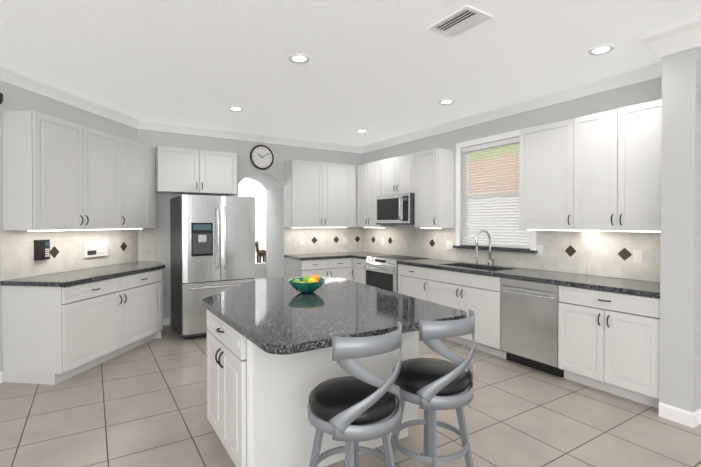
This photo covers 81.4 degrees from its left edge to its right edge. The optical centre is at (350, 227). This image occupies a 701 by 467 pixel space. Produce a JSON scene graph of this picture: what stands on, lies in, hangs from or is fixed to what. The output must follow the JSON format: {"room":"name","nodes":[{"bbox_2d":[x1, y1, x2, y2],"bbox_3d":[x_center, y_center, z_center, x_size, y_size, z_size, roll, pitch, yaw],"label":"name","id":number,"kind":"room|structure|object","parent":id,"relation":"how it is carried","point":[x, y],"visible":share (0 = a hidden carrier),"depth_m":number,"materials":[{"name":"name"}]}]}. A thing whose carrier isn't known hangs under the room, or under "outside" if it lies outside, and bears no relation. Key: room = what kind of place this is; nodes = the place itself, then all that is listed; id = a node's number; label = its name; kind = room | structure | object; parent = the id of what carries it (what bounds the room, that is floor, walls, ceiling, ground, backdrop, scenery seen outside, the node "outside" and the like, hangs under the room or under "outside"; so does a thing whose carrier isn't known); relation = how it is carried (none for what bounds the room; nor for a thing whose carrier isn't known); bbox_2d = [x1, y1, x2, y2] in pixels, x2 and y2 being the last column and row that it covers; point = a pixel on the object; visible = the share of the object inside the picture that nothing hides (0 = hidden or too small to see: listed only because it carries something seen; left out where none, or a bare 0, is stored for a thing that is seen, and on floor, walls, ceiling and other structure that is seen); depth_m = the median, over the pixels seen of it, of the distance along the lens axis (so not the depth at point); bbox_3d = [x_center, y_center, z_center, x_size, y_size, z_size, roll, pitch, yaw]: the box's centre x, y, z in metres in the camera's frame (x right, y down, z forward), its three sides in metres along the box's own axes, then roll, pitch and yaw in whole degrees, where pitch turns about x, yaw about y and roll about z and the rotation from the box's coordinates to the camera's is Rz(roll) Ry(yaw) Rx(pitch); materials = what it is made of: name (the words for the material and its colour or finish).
{"room":"kitchen","nodes":[
{"label":"kitchen","id":0,"kind":"room"},
{"bbox_2d":[0,81,136,371],"bbox_3d":[-3.280,-0.014,3.214,0.150,2.820,5.301,0,1,8],"label":"wall","id":1,"kind":"structure","parent":0,"point":[15,98],"depth_m":4.07,"materials":[{"name":"grey paint"}]},
{"bbox_2d":[0,93,2,103],"bbox_3d":[-3.097,-1.150,3.529,0.141,0.164,0.134,0,1,-32],"label":"security camera","id":2,"kind":"object","parent":1,"relation":"attached to","point":[1,97],"visible":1,"depth_m":3.53,"materials":[{"name":"black plastic"}]},
{"bbox_2d":[0,371,2,382],"bbox_3d":[-3.337,1.358,2.180,1.942,0.100,2.310,0,1,-32],"label":"baseboard","id":3,"kind":"structure","parent":1,"relation":"attached to","point":[1,373],"depth_m":3.66,"materials":[{"name":"white wood"}]},
{"bbox_2d":[0,65,147,128],"bbox_3d":[-3.165,-1.370,3.041,3.190,0.105,3.723,0,1,-32],"label":"crown molding","id":4,"kind":"structure","parent":1,"relation":"attached to","point":[7,75],"depth_m":4.28,"materials":[{"name":"white wood"}]},
{"bbox_2d":[0,228,151,280],"bbox_3d":[-3.017,0.238,4.595,1.230,0.451,1.461,0,1,-32],"label":"backsplash","id":5,"kind":"structure","parent":1,"relation":"attached to","point":[16,246],"depth_m":4.35,"materials":[{"name":"tile"}]},
{"bbox_2d":[34,239,49,260],"bbox_3d":[-3.051,0.216,4.048,0.066,0.200,0.150,0,1,8],"label":"phone","id":6,"kind":"object","parent":5,"relation":"attached to","point":[41,249],"visible":1,"depth_m":3.99,"materials":[{"name":"black plastic"}]},
{"bbox_2d":[84,240,107,257],"bbox_3d":[-2.975,0.238,4.775,0.027,0.190,0.360,0,1,8],"label":"intercom","id":7,"kind":"object","parent":5,"relation":"attached to","point":[94,248],"visible":1,"depth_m":4.74,"materials":[{"name":"white plastic"}]},
{"bbox_2d":[2,110,155,231],"bbox_3d":[-2.872,-0.524,4.478,1.309,1.070,1.473,0,1,-32],"label":"upper cabinet","id":8,"kind":"object","parent":1,"relation":"attached to","point":[59,174],"depth_m":4.04,"materials":[{"name":"white wood"}]},
{"bbox_2d":[137,129,361,324],"bbox_3d":[-1.603,-0.056,6.831,4.100,2.820,0.800,0,1,-32],"label":"wall","id":9,"kind":"structure","parent":0,"point":[270,180],"depth_m":6.41,"materials":[{"name":"grey paint"}]},
{"bbox_2d":[155,146,236,195],"bbox_3d":[-2.175,-0.778,5.731,1.035,0.590,0.422,0,1,-32],"label":"upper cabinet","id":10,"kind":"object","parent":9,"relation":"attached to","point":[178,170],"depth_m":5.53,"materials":[{"name":"white wood"}]},
{"bbox_2d":[136,121,359,152],"bbox_3d":[-1.318,-1.409,6.472,3.687,0.105,0.085,0,1,-32],"label":"crown molding","id":11,"kind":"structure","parent":9,"relation":"attached to","point":[155,126],"depth_m":6.26,"materials":[{"name":"white wood"}]},
{"bbox_2d":[250,145,273,169],"bbox_3d":[-1.399,-1.121,6.451,0.396,0.396,0.034,0,1,-32],"label":"clock","id":12,"kind":"object","parent":9,"relation":"attached to","point":[261,157],"visible":1,"depth_m":6.44,"materials":[{"name":"grey"}]},
{"bbox_2d":[284,159,350,227],"bbox_3d":[-0.541,-0.551,6.832,1.100,1.070,0.322,0,1,-32],"label":"upper cabinet","id":13,"kind":"object","parent":9,"relation":"attached to","point":[319,194],"depth_m":6.64,"materials":[{"name":"white wood"}]},
{"bbox_2d":[238,178,265,257],"bbox_3d":[-2.446,-0.072,8.250,3.000,2.820,0.100,0,1,-32],"label":"wall","id":14,"kind":"structure","parent":0,"point":[248,187],"depth_m":8.51,"materials":[{"name":"white paint"}]},
{"bbox_2d":[0,324,700,466],"bbox_3d":[-0.435,1.429,2.494,12.000,0.050,13.000,0,1,-32],"label":"floor","id":15,"kind":"structure","parent":0,"point":[144,405],"depth_m":2.93,"materials":[{"name":"tile"}]},
{"bbox_2d":[2,281,131,384],"bbox_3d":[-2.770,0.950,4.012,0.990,0.874,0.965,0,1,-32],"label":"base cabinet","id":16,"kind":"object","parent":15,"relation":"on","point":[57,328],"depth_m":3.67,"materials":[{"name":"white wood"}]},
{"bbox_2d":[0,261,164,292],"bbox_3d":[-2.804,0.492,4.490,1.468,0.052,1.864,0,1,-32],"label":"countertop","id":17,"kind":"structure","parent":16,"relation":"on","point":[118,274],"depth_m":4.14,"materials":[{"name":"grey stone"}]},
{"bbox_2d":[132,281,162,348],"bbox_3d":[-2.676,0.942,4.715,0.951,0.874,1.011,0,1,-32],"label":"base cabinet","id":18,"kind":"object","parent":15,"relation":"on","point":[147,296],"depth_m":4.76,"materials":[{"name":"white wood"}]},
{"bbox_2d":[170,195,254,338],"bbox_3d":[-1.863,0.480,5.506,0.910,1.780,0.967,0,1,-32],"label":"fridge","id":19,"kind":"object","parent":15,"relation":"on","point":[212,245],"visible":0.83,"depth_m":5.11,"materials":[{"name":"grey metal"}]},
{"bbox_2d":[255,258,265,278],"bbox_3d":[-2.098,0.989,7.713,2.760,0.710,1.160,0,1,-32],"label":"ledge","id":20,"kind":"object","parent":15,"relation":"on","point":[260,270],"depth_m":7.34,"materials":[{"name":"white paint"}]},
{"bbox_2d":[255,241,265,262],"bbox_3d":[-1.671,0.435,7.524,0.286,0.401,0.157,0,1,-32],"label":"figurine","id":21,"kind":"object","parent":20,"relation":"on","point":[260,253],"visible":0.9,"depth_m":7.48,"materials":[{"name":"brown"}]},
{"bbox_2d":[202,304,418,466],"bbox_3d":[-0.429,0.961,3.093,1.340,0.874,1.573,0,1,-32],"label":"kitchen island","id":22,"kind":"object","parent":15,"relation":"on","point":[271,365],"depth_m":2.25,"materials":[{"name":"white painted wood"},{"name":"bronze"}]},
{"bbox_2d":[202,276,466,359],"bbox_3d":[-0.301,0.504,2.938,1.382,0.040,2.082,0,1,-32],"label":"island countertop","id":23,"kind":"structure","parent":22,"relation":"on","point":[279,319],"depth_m":2.37,"materials":[{"name":"grey stone"}]},
{"bbox_2d":[288,274,324,292],"bbox_3d":[-0.328,0.416,3.060,0.280,0.130,0.280,0,1,-32],"label":"fruit bowl","id":24,"kind":"object","parent":23,"relation":"on","point":[311,284],"visible":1,"depth_m":2.99,"materials":[{"name":"teal glass"}]},
{"bbox_2d":[284,253,351,280],"bbox_3d":[-0.525,0.899,6.663,0.928,0.915,0.652,0,1,-32],"label":"base cabinet","id":25,"kind":"object","parent":15,"relation":"on","point":[322,264],"visible":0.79,"depth_m":6.44,"materials":[{"name":"white wood"}]},
{"bbox_2d":[308,321,401,466],"bbox_3d":[0.018,0.935,1.934,0.431,0.959,0.445,0,1,-32],"label":"stool","id":26,"kind":"object","parent":15,"relation":"on","point":[355,408],"visible":1,"depth_m":1.77,"materials":[{"name":"grey metal"}]},
{"bbox_2d":[351,257,397,283],"bbox_3d":[0.400,0.920,6.647,0.622,0.873,0.398,0,1,-32],"label":"base cabinet","id":27,"kind":"object","parent":15,"relation":"on","point":[358,269],"depth_m":6.49,"materials":[{"name":"white wood"}]},
{"bbox_2d":[338,253,391,260],"bbox_3d":[0.223,0.459,6.906,0.637,0.040,1.037,0,1,-32],"label":"countertop","id":28,"kind":"structure","parent":27,"relation":"on","point":[363,255],"depth_m":6.77,"materials":[{"name":"grey stone"}]},
{"bbox_2d":[364,255,429,292],"bbox_3d":[0.668,0.900,6.129,0.711,0.924,0.752,0,1,-32],"label":"range","id":29,"kind":"object","parent":15,"relation":"on","point":[381,272],"visible":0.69,"depth_m":5.95,"materials":[{"name":"silver metal"}]},
{"bbox_2d":[398,265,437,330],"bbox_3d":[1.092,0.933,5.558,0.622,0.873,0.656,0,1,-32],"label":"base cabinet","id":30,"kind":"object","parent":15,"relation":"on","point":[410,277],"depth_m":5.38,"materials":[{"name":"white wood"}]},
{"bbox_2d":[386,309,474,466],"bbox_3d":[0.444,0.932,2.222,0.428,0.959,0.444,0,1,-32],"label":"stool","id":31,"kind":"object","parent":15,"relation":"on","point":[430,386],"visible":1,"depth_m":2.06,"materials":[{"name":"grey metal"}]},
{"bbox_2d":[422,281,505,358],"bbox_3d":[1.514,1.032,4.897,0.622,0.690,1.146,0,1,-32],"label":"base cabinet","id":32,"kind":"object","parent":15,"relation":"on","point":[485,303],"depth_m":4.52,"materials":[{"name":"white wood"}]},
{"bbox_2d":[500,277,563,377],"bbox_3d":[1.958,0.952,4.130,0.660,0.868,0.616,0,1,-32],"label":"dishwasher","id":33,"kind":"object","parent":15,"relation":"on","point":[528,323],"visible":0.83,"depth_m":3.96,"materials":[{"name":"grey metal"}]},
{"bbox_2d":[558,285,659,408],"bbox_3d":[2.369,0.956,3.551,0.622,0.873,0.793,0,1,-32],"label":"base cabinet","id":34,"kind":"object","parent":15,"relation":"on","point":[609,334],"depth_m":3.34,"materials":[{"name":"white wood"}]},
{"bbox_2d":[398,259,659,296],"bbox_3d":[1.742,0.486,4.517,0.637,0.040,3.105,0,1,-32],"label":"countertop","id":35,"kind":"structure","parent":34,"relation":"on","point":[576,281],"depth_m":3.90,"materials":[{"name":"grey stone"}]},
{"bbox_2d":[0,0,700,146],"bbox_3d":[-0.435,-1.440,2.462,12.000,0.050,13.000,0,1,-32],"label":"ceiling","id":36,"kind":"structure","parent":0,"point":[380,70],"depth_m":3.39,"materials":[{"name":"white paint"}]},
{"bbox_2d":[228,106,243,111],"bbox_3d":[-1.386,-1.438,4.926,0.183,0.012,0.183,-1,1,-38],"label":"recessed light","id":37,"kind":"object","parent":36,"relation":"in","point":[237,109],"depth_m":4.92,"materials":[{"name":"white"}]},
{"bbox_2d":[288,54,309,63],"bbox_3d":[-0.431,-1.421,3.424,0.183,0.012,0.183,-1,1,-38],"label":"recessed light","id":38,"kind":"object","parent":36,"relation":"in","point":[303,58],"depth_m":3.42,"materials":[{"name":"white"}]},
{"bbox_2d":[356,130,367,132],"bbox_3d":[0.168,-1.451,6.116,0.183,0.012,0.183,-1,1,-38],"label":"recessed light","id":39,"kind":"object","parent":36,"relation":"in","point":[358,131],"depth_m":6.13,"materials":[{"name":"white"}]},
{"bbox_2d":[439,99,454,104],"bbox_3d":[1.098,-1.435,4.645,0.183,0.012,0.183,-1,1,-38],"label":"recessed light","id":40,"kind":"object","parent":36,"relation":"in","point":[447,101],"depth_m":4.64,"materials":[{"name":"white"}]},
{"bbox_2d":[428,5,492,36],"bbox_3d":[0.749,-1.411,2.800,0.250,0.016,0.350,0,1,-32],"label":"ceiling vent","id":41,"kind":"object","parent":36,"relation":"in","point":[461,20],"visible":1,"depth_m":2.78,"materials":[{"name":"white metal"}]},
{"bbox_2d":[588,45,614,55],"bbox_3d":[2.001,-1.419,3.253,0.183,0.012,0.183,-1,1,-41],"label":"recessed light","id":42,"kind":"object","parent":36,"relation":"in","point":[603,49],"depth_m":3.24,"materials":[{"name":"white"}]},
{"bbox_2d":[680,15,700,50],"bbox_3d":[3.522,-1.347,3.475,2.835,0.160,0.150,0,1,-32],"label":"crown molding","id":43,"kind":"structure","parent":36,"relation":"attached to","point":[684,35],"depth_m":2.81,"materials":[{"name":"white wood"}]},
{"bbox_2d":[438,269,493,288],"bbox_3d":[1.321,0.592,4.763,0.008,0.174,0.860,0,1,-32],"label":"drawer front","id":44,"kind":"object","parent":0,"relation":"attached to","point":[476,279],"depth_m":4.59,"materials":[{"name":"white wood"}]},
{"bbox_2d":[362,77,661,281],"bbox_3d":[1.595,-0.040,5.481,0.150,2.820,4.910,0,1,-32],"label":"wall","id":45,"kind":"structure","parent":0,"point":[635,93],"depth_m":4.74,"materials":[{"name":"grey paint"}]},
{"bbox_2d":[356,161,395,226],"bbox_3d":[0.447,-0.551,6.836,0.322,1.070,0.733,0,1,-32],"label":"upper cabinet","id":46,"kind":"object","parent":45,"relation":"attached to","point":[368,174],"depth_m":6.79,"materials":[{"name":"white wood"}]},
{"bbox_2d":[380,154,411,194],"bbox_3d":[0.830,-0.794,6.231,0.322,0.570,0.808,0,1,-32],"label":"upper cabinet","id":47,"kind":"object","parent":45,"relation":"attached to","point":[395,172],"depth_m":6.15,"materials":[{"name":"white wood"}]},
{"bbox_2d":[376,193,414,224],"bbox_3d":[0.768,-0.279,6.198,0.465,0.451,0.796,0,1,-32],"label":"microwave","id":48,"kind":"object","parent":47,"relation":"attached to","point":[395,209],"visible":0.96,"depth_m":6.00,"materials":[{"name":"grey metal"}]},
{"bbox_2d":[412,148,453,228],"bbox_3d":[1.152,-0.538,5.727,0.322,1.070,0.510,0,1,-32],"label":"upper cabinet","id":49,"kind":"object","parent":45,"relation":"attached to","point":[432,169],"depth_m":5.55,"materials":[{"name":"white wood"}]},
{"bbox_2d":[462,265,473,268],"bbox_3d":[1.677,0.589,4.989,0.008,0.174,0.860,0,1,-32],"label":"sink","id":50,"kind":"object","parent":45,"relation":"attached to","point":[463,266],"depth_m":5.20,"materials":[{"name":"grey metal"}]},
{"bbox_2d":[453,126,536,252],"bbox_3d":[1.798,-0.435,5.084,0.170,1.420,1.230,0,1,-32],"label":"window","id":51,"kind":"structure","parent":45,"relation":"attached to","point":[467,244],"depth_m":5.13,"materials":[{"name":"white painted wood"},{"name":"glass"},{"name":"white plastic"}]},
{"bbox_2d":[360,67,659,153],"bbox_3d":[1.519,-1.369,5.367,0.085,0.160,4.825,0,1,-32],"label":"crown molding","id":52,"kind":"structure","parent":45,"relation":"attached to","point":[637,75],"depth_m":4.57,"materials":[{"name":"white wood"}]},
{"bbox_2d":[360,227,660,281],"bbox_3d":[1.523,0.228,5.442,0.017,0.451,4.905,0,1,-32],"label":"backsplash","id":53,"kind":"structure","parent":45,"relation":"attached to","point":[632,255],"depth_m":4.35,"materials":[{"name":"tile"}]},
{"bbox_2d":[519,120,563,230],"bbox_3d":[2.124,-0.520,4.199,0.322,1.070,0.643,0,1,-32],"label":"upper cabinet","id":54,"kind":"object","parent":45,"relation":"attached to","point":[541,178],"depth_m":4.16,"materials":[{"name":"white wood"}]},
{"bbox_2d":[564,111,607,230],"bbox_3d":[2.369,-0.516,3.814,0.322,1.070,0.501,0,1,-32],"label":"upper cabinet","id":55,"kind":"object","parent":45,"relation":"attached to","point":[600,171],"depth_m":3.79,"materials":[{"name":"white wood"}]},
{"bbox_2d":[608,99,661,231],"bbox_3d":[2.575,-0.512,3.490,0.322,1.070,0.498,0,1,-32],"label":"upper cabinet","id":56,"kind":"object","parent":45,"relation":"attached to","point":[634,131],"depth_m":3.45,"materials":[{"name":"white wood"}]},
{"bbox_2d":[634,28,683,76],"bbox_3d":[2.447,-1.344,3.176,0.697,0.160,0.140,0,1,-32],"label":"crown molding","id":57,"kind":"structure","parent":45,"relation":"attached to","point":[663,44],"depth_m":2.97,"materials":[{"name":"white wood"}]},
{"bbox_2d":[659,47,700,412],"bbox_3d":[3.536,-0.019,3.688,2.800,2.820,0.200,0,1,-32],"label":"wall","id":58,"kind":"structure","parent":0,"point":[680,275],"depth_m":2.92,"materials":[{"name":"grey paint"}]},
{"bbox_2d":[699,276,700,408],"bbox_3d":[4.005,0.315,0.737,0.220,2.220,5.290,0,1,-32],"label":"wall","id":59,"kind":"structure","parent":0,"point":[700,352],"depth_m":2.92,"materials":[{"name":"grey paint"}]},
{"bbox_2d":[695,409,700,425],"bbox_3d":[3.886,1.375,0.733,0.038,0.100,5.190,0,1,-32],"label":"baseboard","id":60,"kind":"structure","parent":59,"relation":"attached to","point":[698,412],"depth_m":2.89,"materials":[{"name":"white wood"}]},
{"label":"outside","id":61,"kind":"structure","parent":0,"visible":0},
{"bbox_2d":[469,143,529,244],"bbox_3d":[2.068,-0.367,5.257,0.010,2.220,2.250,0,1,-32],"label":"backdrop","id":62,"kind":"structure","parent":61,"point":[495,190],"depth_m":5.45,"materials":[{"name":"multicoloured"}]}
]}

